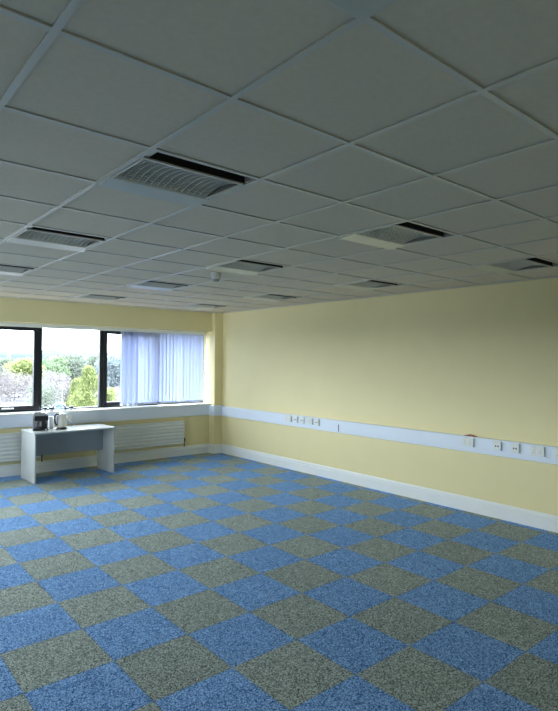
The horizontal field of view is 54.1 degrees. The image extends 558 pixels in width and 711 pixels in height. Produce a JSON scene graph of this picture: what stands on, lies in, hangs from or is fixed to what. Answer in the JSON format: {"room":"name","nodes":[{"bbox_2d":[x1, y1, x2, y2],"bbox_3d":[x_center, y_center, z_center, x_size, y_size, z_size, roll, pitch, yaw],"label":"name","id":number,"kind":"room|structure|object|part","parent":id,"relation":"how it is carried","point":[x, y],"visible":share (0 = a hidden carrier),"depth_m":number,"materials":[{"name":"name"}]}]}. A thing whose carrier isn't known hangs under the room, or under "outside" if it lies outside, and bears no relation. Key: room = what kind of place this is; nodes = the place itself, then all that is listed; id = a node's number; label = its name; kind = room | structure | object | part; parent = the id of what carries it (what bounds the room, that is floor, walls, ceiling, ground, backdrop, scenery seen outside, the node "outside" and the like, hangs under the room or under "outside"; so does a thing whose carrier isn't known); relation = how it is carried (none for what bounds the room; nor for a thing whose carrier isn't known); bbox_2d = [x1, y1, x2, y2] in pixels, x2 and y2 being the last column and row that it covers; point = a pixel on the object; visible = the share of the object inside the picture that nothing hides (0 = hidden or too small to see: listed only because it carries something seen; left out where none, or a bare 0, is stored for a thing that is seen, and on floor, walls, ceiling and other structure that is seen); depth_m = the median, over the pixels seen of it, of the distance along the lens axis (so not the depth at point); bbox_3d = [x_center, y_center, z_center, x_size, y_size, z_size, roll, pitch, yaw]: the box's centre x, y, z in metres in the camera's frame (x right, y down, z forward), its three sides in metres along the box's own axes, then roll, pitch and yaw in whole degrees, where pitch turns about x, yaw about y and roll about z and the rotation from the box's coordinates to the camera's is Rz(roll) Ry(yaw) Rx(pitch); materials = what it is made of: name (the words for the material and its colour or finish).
{"room":"empty office room","nodes":[
{"label":"empty office room","id":0,"kind":"room"},
{"bbox_2d":[0,403,210,465],"bbox_3d":[-5.346,1.330,7.468,10.100,0.945,0.585,1,-1,-40],"label":"wall","id":1,"kind":"structure","parent":0,"point":[196,428],"depth_m":9.46,"materials":[{"name":"yellow paint"}]},
{"bbox_2d":[0,326,39,412],"bbox_3d":[-4.231,0.185,8.439,1.025,1.385,0.113,1,-1,-40],"label":"window","id":2,"kind":"structure","parent":1,"relation":"attached to","point":[36,331],"depth_m":8.70,"materials":[{"name":"metal"}]},
{"bbox_2d":[0,432,42,461],"bbox_3d":[-4.414,1.400,7.917,1.916,0.480,0.100,1,-1,-40],"label":"radiator","id":3,"kind":"object","parent":1,"relation":"attached to","point":[10,443],"visible":0.52,"depth_m":8.19,"materials":[{"name":"metal"}]},
{"bbox_2d":[52,402,66,410],"bbox_3d":[-3.553,0.822,8.843,0.244,0.130,0.244,1,-1,-40],"label":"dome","id":4,"kind":"object","parent":1,"relation":"on","point":[58,403],"visible":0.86,"depth_m":8.91,"materials":[{"name":"white plastic"}]},
{"bbox_2d":[66,415,71,420],"bbox_3d":[-3.360,0.998,8.766,0.086,0.086,0.045,1,-1,-40],"label":"power socket","id":5,"kind":"object","parent":1,"relation":"attached to","point":[68,417],"visible":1,"depth_m":8.76,"materials":[{"name":"plastic"}]},
{"bbox_2d":[39,328,101,410],"bbox_3d":[-3.466,0.198,9.117,1.020,1.385,0.065,1,-1,-40],"label":"window","id":6,"kind":"structure","parent":1,"relation":"attached to","point":[41,329],"depth_m":9.39,"materials":[{"name":"clear glass"}]},
{"bbox_2d":[0,443,221,476],"bbox_3d":[-5.081,1.717,7.286,10.280,0.172,0.204,1,-1,-40],"label":"baseboard","id":7,"kind":"structure","parent":1,"relation":"attached to","point":[88,461],"depth_m":9.38,"materials":[{"name":"white paint"}]},
{"bbox_2d":[101,331,154,407],"bbox_3d":[-2.673,0.212,9.755,1.015,1.385,0.113,1,-1,-40],"label":"window","id":8,"kind":"structure","parent":1,"relation":"attached to","point":[104,403],"depth_m":9.45,"materials":[{"name":"metal"}]},
{"bbox_2d":[96,421,184,451],"bbox_3d":[-2.393,1.436,9.623,1.686,0.480,0.100,1,-1,-40],"label":"radiator","id":9,"kind":"object","parent":1,"relation":"attached to","point":[129,436],"visible":0.77,"depth_m":9.64,"materials":[{"name":"metal"}]},
{"bbox_2d":[155,348,203,404],"bbox_3d":[-1.903,0.226,10.436,1.040,1.385,0.065,1,-1,-40],"label":"window","id":10,"kind":"structure","parent":1,"relation":"attached to","point":[203,348],"depth_m":10.47,"materials":[{"name":"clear glass"}]},
{"bbox_2d":[0,297,211,331],"bbox_3d":[-5.327,-0.912,7.492,10.100,0.770,0.580,1,-1,-40],"label":"wall","id":11,"kind":"structure","parent":0,"point":[14,310],"depth_m":9.08,"materials":[{"name":"yellow paint"}]},
{"bbox_2d":[0,322,205,405],"bbox_3d":[-3.327,0.191,9.026,4.964,1.365,0.086,1,-1,-40],"label":"vertical blind","id":12,"kind":"object","parent":11,"relation":"attached to","point":[157,366],"visible":0.99,"depth_m":9.97,"materials":[{"name":"white fabric"}]},
{"bbox_3d":[-3.330,-0.462,9.040,4.960,0.060,0.044,1,-1,-40],"label":"head rail","id":13,"kind":"part","parent":12,"relation":"part of","materials":[{"name":"white paint"}]},
{"bbox_2d":[203,312,222,443],"bbox_3d":[-1.378,0.321,10.758,0.180,3.100,0.680,1,-1,-40],"label":"wall pier","id":14,"kind":"object","parent":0,"point":[213,365],"visible":0.36,"depth_m":10.51,"materials":[{"name":"yellow paint"}]},
{"bbox_2d":[0,0,557,312],"bbox_3d":[-1.371,-0.908,2.947,10.278,0.015,11.470,1,-1,-40],"label":"ceiling","id":15,"kind":"structure","parent":0,"point":[362,82],"depth_m":2.23,"materials":[{"name":"tile"}]},
{"bbox_2d":[210,272,220,281],"bbox_3d":[-0.660,-0.820,5.713,0.112,0.090,0.112,1,-1,-40],"label":"smoke detector","id":16,"kind":"object","parent":15,"relation":"attached to","point":[215,276],"visible":1,"depth_m":5.68,"materials":[{"name":"plastic"}]},
{"bbox_2d":[0,0,557,312],"bbox_3d":[-1.372,-0.913,2.946,10.280,0.041,11.470,1,-1,-40],"label":"ceiling grid","id":17,"kind":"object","parent":15,"relation":"attached to","point":[54,30],"depth_m":2.58,"materials":[{"name":"white metal"}]},
{"bbox_2d":[0,263,35,275],"bbox_3d":[-2.839,-0.935,5.541,0.584,0.141,0.590,1,-1,-40],"label":"ceiling light","id":18,"kind":"object","parent":17,"relation":"on","point":[11,270],"visible":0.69,"depth_m":5.71,"materials":[{"name":"paint"}]},
{"bbox_3d":[-2.985,-0.885,5.713,0.584,0.042,0.140,1,-1,-40],"label":"panel","id":19,"kind":"part","parent":18,"relation":"part of","materials":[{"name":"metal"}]},
{"bbox_3d":[-2.829,-0.881,5.522,0.560,0.010,0.352,1,-1,-40],"label":"louvre frame","id":20,"kind":"part","parent":18,"relation":"part of","materials":[{"name":"white metal"}]},
{"bbox_2d":[7,225,107,251],"bbox_3d":[-1.678,-0.938,4.166,0.584,0.141,0.590,1,-1,-40],"label":"ceiling light","id":21,"kind":"object","parent":17,"relation":"on","point":[34,236],"visible":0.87,"depth_m":4.21,"materials":[{"name":"paint"}]},
{"bbox_3d":[-1.824,-0.888,4.337,0.584,0.042,0.140,1,-1,-40],"label":"panel","id":22,"kind":"part","parent":21,"relation":"part of","materials":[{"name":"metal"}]},
{"bbox_3d":[-1.668,-0.884,4.146,0.560,0.010,0.352,1,-1,-40],"label":"louvre frame","id":23,"kind":"part","parent":21,"relation":"part of","materials":[{"name":"white metal"}]},
{"bbox_2d":[74,294,125,301],"bbox_3d":[-2.625,-0.907,8.077,0.584,0.141,0.590,1,-1,-40],"label":"ceiling light","id":24,"kind":"object","parent":17,"relation":"on","point":[99,297],"visible":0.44,"depth_m":8.15,"materials":[{"name":"paint"}]},
{"bbox_3d":[-2.771,-0.858,8.249,0.584,0.042,0.140,1,-1,-40],"label":"panel","id":25,"kind":"part","parent":24,"relation":"part of","materials":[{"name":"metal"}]},
{"bbox_3d":[-2.615,-0.854,8.058,0.560,0.010,0.352,1,-1,-40],"label":"louvre frame","id":26,"kind":"part","parent":24,"relation":"part of","materials":[{"name":"white metal"}]},
{"bbox_2d":[127,280,191,290],"bbox_3d":[-1.464,-0.911,6.702,0.584,0.141,0.590,1,-1,-40],"label":"ceiling light","id":27,"kind":"object","parent":17,"relation":"on","point":[153,285],"visible":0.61,"depth_m":6.78,"materials":[{"name":"paint"}]},
{"bbox_3d":[-1.610,-0.861,6.873,0.584,0.042,0.140,1,-1,-40],"label":"panel","id":28,"kind":"part","parent":27,"relation":"part of","materials":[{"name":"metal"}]},
{"bbox_3d":[-1.454,-0.857,6.683,0.560,0.010,0.352,1,-1,-40],"label":"louvre frame","id":29,"kind":"part","parent":27,"relation":"part of","materials":[{"name":"white metal"}]},
{"bbox_2d":[99,148,256,207],"bbox_3d":[-0.517,-0.941,2.790,0.584,0.141,0.590,1,-1,-40],"label":"ceiling light","id":30,"kind":"object","parent":17,"relation":"on","point":[156,175],"visible":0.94,"depth_m":2.81,"materials":[{"name":"paint"}]},
{"bbox_3d":[-0.663,-0.891,2.962,0.584,0.042,0.140,1,-1,-40],"label":"panel","id":31,"kind":"part","parent":30,"relation":"part of","materials":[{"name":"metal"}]},
{"bbox_3d":[-0.507,-0.887,2.771,0.560,0.010,0.352,1,-1,-40],"label":"louvre frame","id":32,"kind":"part","parent":30,"relation":"part of","materials":[{"name":"white metal"}]},
{"bbox_2d":[181,303,225,309],"bbox_3d":[-1.250,-0.883,9.238,0.584,0.141,0.590,1,-1,-40],"label":"ceiling light","id":33,"kind":"object","parent":17,"relation":"on","point":[197,306],"visible":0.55,"depth_m":9.32,"materials":[{"name":"paint"}]},
{"bbox_3d":[-1.395,-0.834,9.410,0.584,0.042,0.140,1,-1,-40],"label":"panel","id":34,"kind":"part","parent":33,"relation":"part of","materials":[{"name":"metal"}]},
{"bbox_2d":[206,259,288,275],"bbox_3d":[-0.303,-0.914,5.327,0.584,0.141,0.590,1,-1,-40],"label":"ceiling light","id":35,"kind":"object","parent":17,"relation":"on","point":[247,267],"visible":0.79,"depth_m":5.39,"materials":[{"name":"paint"}]},
{"bbox_3d":[-0.448,-0.864,5.498,0.584,0.042,0.140,1,-1,-40],"label":"panel","id":36,"kind":"part","parent":35,"relation":"part of","materials":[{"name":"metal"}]},
{"bbox_3d":[-0.293,-0.860,5.307,0.560,0.010,0.352,1,-1,-40],"label":"louvre frame","id":37,"kind":"part","parent":35,"relation":"part of","materials":[{"name":"white metal"}]},
{"bbox_2d":[244,294,298,301],"bbox_3d":[-0.089,-0.886,7.863,0.584,0.141,0.590,1,-1,-40],"label":"ceiling light","id":38,"kind":"object","parent":17,"relation":"on","point":[269,297],"visible":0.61,"depth_m":7.94,"materials":[{"name":"paint"}]},
{"bbox_3d":[-0.234,-0.837,8.034,0.584,0.042,0.140,1,-1,-40],"label":"panel","id":39,"kind":"part","parent":38,"relation":"part of","materials":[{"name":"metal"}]},
{"bbox_3d":[-0.079,-0.833,7.844,0.560,0.010,0.352,1,-1,-40],"label":"louvre frame","id":40,"kind":"part","parent":38,"relation":"part of","materials":[{"name":"white metal"}]},
{"bbox_2d":[327,0,391,21],"bbox_3d":[0.186,-0.952,1.028,0.584,0.141,0.590,1,-1,-40],"label":"ceiling light","id":41,"kind":"object","parent":17,"relation":"on","point":[361,10],"visible":1,"depth_m":1.38,"materials":[{"name":"paint"}]},
{"bbox_2d":[334,279,401,290],"bbox_3d":[1.073,-0.890,6.488,0.584,0.141,0.590,1,-1,-40],"label":"ceiling light","id":42,"kind":"object","parent":17,"relation":"on","point":[371,284],"visible":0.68,"depth_m":6.57,"materials":[{"name":"paint"}]},
{"bbox_3d":[0.927,-0.840,6.659,0.584,0.042,0.140,1,-1,-40],"label":"panel","id":43,"kind":"part","parent":42,"relation":"part of","materials":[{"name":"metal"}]},
{"bbox_3d":[1.083,-0.836,6.468,0.560,0.010,0.352,1,-1,-40],"label":"louvre frame","id":44,"kind":"part","parent":42,"relation":"part of","materials":[{"name":"white metal"}]},
{"bbox_2d":[340,222,453,249],"bbox_3d":[0.858,-0.917,3.951,0.584,0.141,0.590,1,-1,-40],"label":"ceiling light","id":45,"kind":"object","parent":17,"relation":"on","point":[394,236],"visible":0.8,"depth_m":4.00,"materials":[{"name":"paint"}]},
{"bbox_3d":[0.713,-0.867,4.123,0.584,0.042,0.140,1,-1,-40],"label":"panel","id":46,"kind":"part","parent":45,"relation":"part of","materials":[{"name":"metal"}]},
{"bbox_3d":[0.868,-0.863,3.932,0.560,0.010,0.352,1,-1,-40],"label":"louvre frame","id":47,"kind":"part","parent":45,"relation":"part of","materials":[{"name":"white metal"}]},
{"bbox_2d":[472,258,557,273],"bbox_3d":[2.234,-0.893,5.112,0.584,0.141,0.590,1,-1,-40],"label":"ceiling light","id":48,"kind":"object","parent":17,"relation":"on","point":[506,267],"visible":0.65,"depth_m":5.18,"materials":[{"name":"paint"}]},
{"bbox_3d":[2.088,-0.843,5.284,0.584,0.042,0.140,1,-1,-40],"label":"panel","id":49,"kind":"part","parent":48,"relation":"part of","materials":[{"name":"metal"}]},
{"bbox_3d":[2.244,-0.839,5.093,0.560,0.010,0.352,1,-1,-40],"label":"louvre frame","id":50,"kind":"part","parent":48,"relation":"part of","materials":[{"name":"white metal"}]},
{"bbox_2d":[0,453,557,710],"bbox_3d":[-1.520,1.919,3.064,10.680,0.250,12.250,1,-1,-40],"label":"floor","id":51,"kind":"structure","parent":0,"point":[203,581],"depth_m":4.14,"materials":[{"name":"carpet"}]},
{"bbox_2d":[21,424,115,483],"bbox_3d":[-3.206,1.468,8.354,1.218,0.718,0.602,1,-1,-42],"label":"desk","id":52,"kind":"object","parent":51,"relation":"on","point":[99,437],"visible":0.99,"depth_m":8.38,"materials":[{"name":"grey laminate"}]},
{"bbox_3d":[-3.644,1.472,7.956,0.022,0.693,0.580,1,-1,-42],"label":"panel","id":53,"kind":"part","parent":52,"relation":"part of","materials":[{"name":"grey laminate"}]},
{"bbox_2d":[32,411,48,430],"bbox_3d":[-3.526,0.969,8.086,0.210,0.268,0.191,1,-1,-26],"label":"coffee maker","id":54,"kind":"object","parent":52,"relation":"on","point":[40,419],"visible":1,"depth_m":8.04,"materials":[{"name":"black plastic"}]},
{"bbox_3d":[-3.549,0.982,8.131,0.210,0.189,0.090,1,-1,-26],"label":"water tank","id":55,"kind":"part","parent":54,"relation":"part of","materials":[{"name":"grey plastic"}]},
{"bbox_3d":[-3.530,1.090,8.089,0.210,0.026,0.180,1,-1,-26],"label":"plate","id":56,"kind":"part","parent":54,"relation":"part of","materials":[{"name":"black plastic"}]},
{"bbox_3d":[-3.530,0.861,8.095,0.200,0.052,0.168,1,-1,-26],"label":"lid","id":57,"kind":"part","parent":54,"relation":"part of","materials":[{"name":"grey plastic"}]},
{"bbox_2d":[48,416,53,428],"bbox_3d":[-3.456,1.015,8.283,0.088,0.180,0.088,1,-1,-40],"label":"canister","id":58,"kind":"object","parent":52,"relation":"on","point":[51,418],"visible":0.91,"depth_m":8.25,"materials":[{"name":"silver metal"}]},
{"bbox_2d":[54,412,66,428],"bbox_3d":[-3.285,0.981,8.249,0.156,0.250,0.175,0,-1,3],"label":"kettle","id":59,"kind":"object","parent":52,"relation":"on","point":[61,418],"visible":1,"depth_m":8.21,"materials":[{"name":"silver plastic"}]},
{"bbox_3d":[-3.268,1.315,8.420,1.156,0.362,0.018,1,-1,-42],"label":"modesty panel","id":60,"kind":"part","parent":52,"relation":"part of","materials":[{"name":"grey laminate"}]},
{"bbox_3d":[-2.774,1.488,8.749,0.022,0.693,0.580,1,-1,-42],"label":"panel","id":61,"kind":"part","parent":52,"relation":"part of","materials":[{"name":"grey laminate"}]},
{"bbox_2d":[222,277,557,515],"bbox_3d":[2.499,0.314,6.460,0.200,3.100,12.250,1,-1,-40],"label":"wall","id":62,"kind":"structure","parent":0,"point":[479,361],"depth_m":7.17,"materials":[{"name":"yellow paint"}]},
{"bbox_2d":[209,405,223,415],"bbox_3d":[-1.207,1.050,10.500,0.232,0.190,0.172,1,-1,-40],"label":"trim","id":63,"kind":"structure","parent":62,"relation":"attached to","point":[215,410],"depth_m":10.42,"materials":[{"name":"white plastic"}]},
{"bbox_2d":[285,415,291,421],"bbox_3d":[0.153,1.033,8.967,0.026,0.102,0.146,1,-1,-40],"label":"power socket","id":64,"kind":"object","parent":62,"relation":"attached to","point":[288,418],"visible":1,"depth_m":8.95,"materials":[{"name":"plastic"}]},
{"bbox_2d":[293,416,297,422],"bbox_3d":[0.270,1.033,8.830,0.024,0.102,0.094,1,-1,-40],"label":"socket","id":65,"kind":"object","parent":62,"relation":"attached to","point":[295,418],"visible":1,"depth_m":8.82,"materials":[{"name":"plastic"}]},
{"bbox_2d":[306,418,312,424],"bbox_3d":[0.476,1.032,8.585,0.026,0.102,0.146,1,-1,-40],"label":"power socket","id":66,"kind":"object","parent":62,"relation":"attached to","point":[309,421],"visible":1,"depth_m":8.57,"materials":[{"name":"plastic"}]},
{"bbox_2d":[314,419,319,425],"bbox_3d":[0.586,1.032,8.456,0.024,0.102,0.094,1,-1,-40],"label":"socket","id":67,"kind":"object","parent":62,"relation":"attached to","point":[316,421],"visible":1,"depth_m":8.44,"materials":[{"name":"plastic"}]},
{"bbox_2d":[221,444,557,532],"bbox_3d":[2.555,1.776,6.190,0.024,0.172,11.370,1,-1,-40],"label":"baseboard","id":68,"kind":"structure","parent":62,"relation":"attached to","point":[540,520],"depth_m":7.12,"materials":[{"name":"white paint"}]},
{"bbox_2d":[221,406,557,464],"bbox_3d":[2.567,1.054,6.168,0.054,0.185,11.318,1,-1,-40],"label":"cable trunking","id":69,"kind":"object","parent":62,"relation":"attached to","point":[482,445],"depth_m":7.22,"materials":[{"name":"white plastic"}]},
{"bbox_2d":[462,437,473,446],"bbox_3d":[2.244,1.028,6.492,0.026,0.102,0.146,1,-1,-40],"label":"power socket","id":70,"kind":"object","parent":62,"relation":"attached to","point":[469,442],"visible":1,"depth_m":6.48,"materials":[{"name":"plastic"}]},
{"bbox_2d":[493,441,501,450],"bbox_3d":[2.479,1.027,6.213,0.024,0.102,0.094,1,-1,-40],"label":"socket","id":71,"kind":"object","parent":62,"relation":"attached to","point":[497,445],"visible":1,"depth_m":6.20,"materials":[{"name":"plastic"}]},
{"bbox_2d":[511,443,519,452],"bbox_3d":[2.615,1.027,6.053,0.024,0.102,0.094,1,-1,-40],"label":"socket","id":72,"kind":"object","parent":62,"relation":"attached to","point":[515,448],"visible":1,"depth_m":6.04,"materials":[{"name":"plastic"}]},
{"bbox_2d":[530,446,544,456],"bbox_3d":[2.772,1.026,5.865,0.026,0.102,0.146,1,-1,-40],"label":"power socket","id":73,"kind":"object","parent":62,"relation":"attached to","point":[535,450],"visible":1,"depth_m":5.86,"materials":[{"name":"plastic"}]},
{"bbox_2d":[555,449,557,458],"bbox_3d":[2.937,1.026,5.670,0.026,0.102,0.146,1,-1,-40],"label":"power socket","id":74,"kind":"object","parent":62,"relation":"attached to","point":[556,450],"visible":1,"depth_m":5.71,"materials":[{"name":"plastic"}]},
{"label":"outside","id":75,"kind":"structure","parent":0,"visible":0},
{"bbox_2d":[0,381,144,411],"bbox_3d":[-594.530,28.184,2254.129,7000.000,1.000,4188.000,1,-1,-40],"label":"ground","id":76,"kind":"structure","parent":75,"point":[24,401],"depth_m":140.51,"materials":[{"name":"white"}]},
{"bbox_2d":[0,357,14,380],"bbox_3d":[-103.761,6.197,210.170,12.077,11.461,13.302,1,-1,-3],"label":"tree","id":77,"kind":"object","parent":76,"relation":"on","point":[6,358],"visible":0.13,"depth_m":208.68,"materials":[{"name":"green plant"}]},
{"bbox_2d":[0,364,27,405],"bbox_3d":[-57.554,6.532,113.167,12.226,9.713,11.569,1,-1,-15],"label":"tree","id":78,"kind":"object","parent":76,"relation":"on","point":[6,377],"visible":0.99,"depth_m":113.08,"materials":[{"name":"grey plant"}]},
{"bbox_2d":[0,371,32,400],"bbox_3d":[-67.027,7.974,139.484,11.575,8.096,10.360,1,-1,-7],"label":"tree","id":79,"kind":"object","parent":76,"relation":"on","point":[17,376],"visible":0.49,"depth_m":139.86,"materials":[{"name":"grey plant"}]},
{"bbox_2d":[2,356,46,387],"bbox_3d":[-79.693,5.983,171.441,11.626,11.564,14.870,0,-1,13],"label":"tree","id":80,"kind":"object","parent":76,"relation":"on","point":[24,366],"visible":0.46,"depth_m":167.76,"materials":[{"name":"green plant"}]},
{"bbox_2d":[21,375,42,391],"bbox_3d":[-73.514,8.781,163.967,7.231,5.921,7.428,0,-1,10],"label":"tree","id":81,"kind":"object","parent":76,"relation":"on","point":[26,380],"visible":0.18,"depth_m":162.48,"materials":[{"name":"grey plant"}]},
{"bbox_2d":[26,380,66,407],"bbox_3d":[-47.846,8.146,111.221,8.235,6.614,7.811,1,-1,2],"label":"tree","id":82,"kind":"object","parent":76,"relation":"on","point":[45,396],"visible":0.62,"depth_m":111.21,"materials":[{"name":"grey plant"}]},
{"bbox_2d":[28,370,67,402],"bbox_3d":[-56.658,7.303,134.409,10.322,8.874,10.845,0,-1,8],"label":"tree","id":83,"kind":"object","parent":76,"relation":"on","point":[56,375],"visible":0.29,"depth_m":134.01,"materials":[{"name":"grey plant"}]},
{"bbox_2d":[42,372,69,387],"bbox_3d":[-66.521,8.377,164.971,9.745,6.878,8.258,1,-1,-10],"label":"tree","id":84,"kind":"object","parent":76,"relation":"on","point":[68,378],"visible":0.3,"depth_m":164.67,"materials":[{"name":"grey plant"}]},
{"bbox_2d":[42,355,71,386],"bbox_3d":[-82.713,5.893,199.355,13.494,12.243,12.962,0,-1,16],"label":"tree","id":85,"kind":"object","parent":76,"relation":"on","point":[59,364],"visible":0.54,"depth_m":198.59,"materials":[{"name":"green plant"}]},
{"bbox_2d":[53,381,70,402],"bbox_3d":[-49.607,8.886,127.724,5.983,5.691,6.994,1,-1,-27],"label":"tree","id":86,"kind":"object","parent":76,"relation":"on","point":[67,386],"visible":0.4,"depth_m":126.49,"materials":[{"name":"grey plant"}]},
{"bbox_2d":[64,377,79,407],"bbox_3d":[-32.195,7.383,87.886,4.451,7.955,4.614,1,-1,-23],"label":"tree","id":87,"kind":"object","parent":76,"relation":"on","point":[72,388],"visible":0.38,"depth_m":87.31,"materials":[{"name":"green plant"}]},
{"bbox_2d":[59,350,88,381],"bbox_3d":[-82.132,4.955,214.352,15.539,14.589,14.390,1,-1,-12],"label":"tree","id":88,"kind":"object","parent":76,"relation":"on","point":[75,368],"visible":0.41,"depth_m":211.08,"materials":[{"name":"green plant"}]},
{"bbox_2d":[67,365,97,406],"bbox_3d":[-27.348,6.326,77.962,5.070,9.965,5.438,1,-1,-16],"label":"tree","id":89,"kind":"object","parent":76,"relation":"on","point":[84,397],"visible":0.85,"depth_m":77.12,"materials":[{"name":"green plant"}]},
{"bbox_2d":[82,354,97,378],"bbox_3d":[-81.843,5.827,242.940,13.926,13.256,12.202,1,-1,-40],"label":"tree","id":90,"kind":"object","parent":76,"relation":"on","point":[92,359],"visible":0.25,"depth_m":241.01,"materials":[{"name":"green plant"}]},
{"bbox_2d":[94,354,120,388],"bbox_3d":[-53.069,5.713,175.182,11.637,12.663,11.444,1,-1,-12],"label":"tree","id":91,"kind":"object","parent":76,"relation":"on","point":[113,365],"visible":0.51,"depth_m":172.13,"materials":[{"name":"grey plant"}]},
{"bbox_2d":[104,387,117,407],"bbox_3d":[-24.939,7.992,80.243,3.309,6.717,4.023,1,-1,-39],"label":"tree","id":92,"kind":"object","parent":76,"relation":"on","point":[111,393],"visible":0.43,"depth_m":79.53,"materials":[{"name":"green plant"}]},
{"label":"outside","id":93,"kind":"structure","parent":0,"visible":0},
{"bbox_2d":[0,350,120,359],"bbox_3d":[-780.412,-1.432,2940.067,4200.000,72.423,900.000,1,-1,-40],"label":"hills","id":94,"kind":"structure","parent":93,"point":[15,354],"depth_m":2383.50,"materials":[{"name":"white"}]}
]}

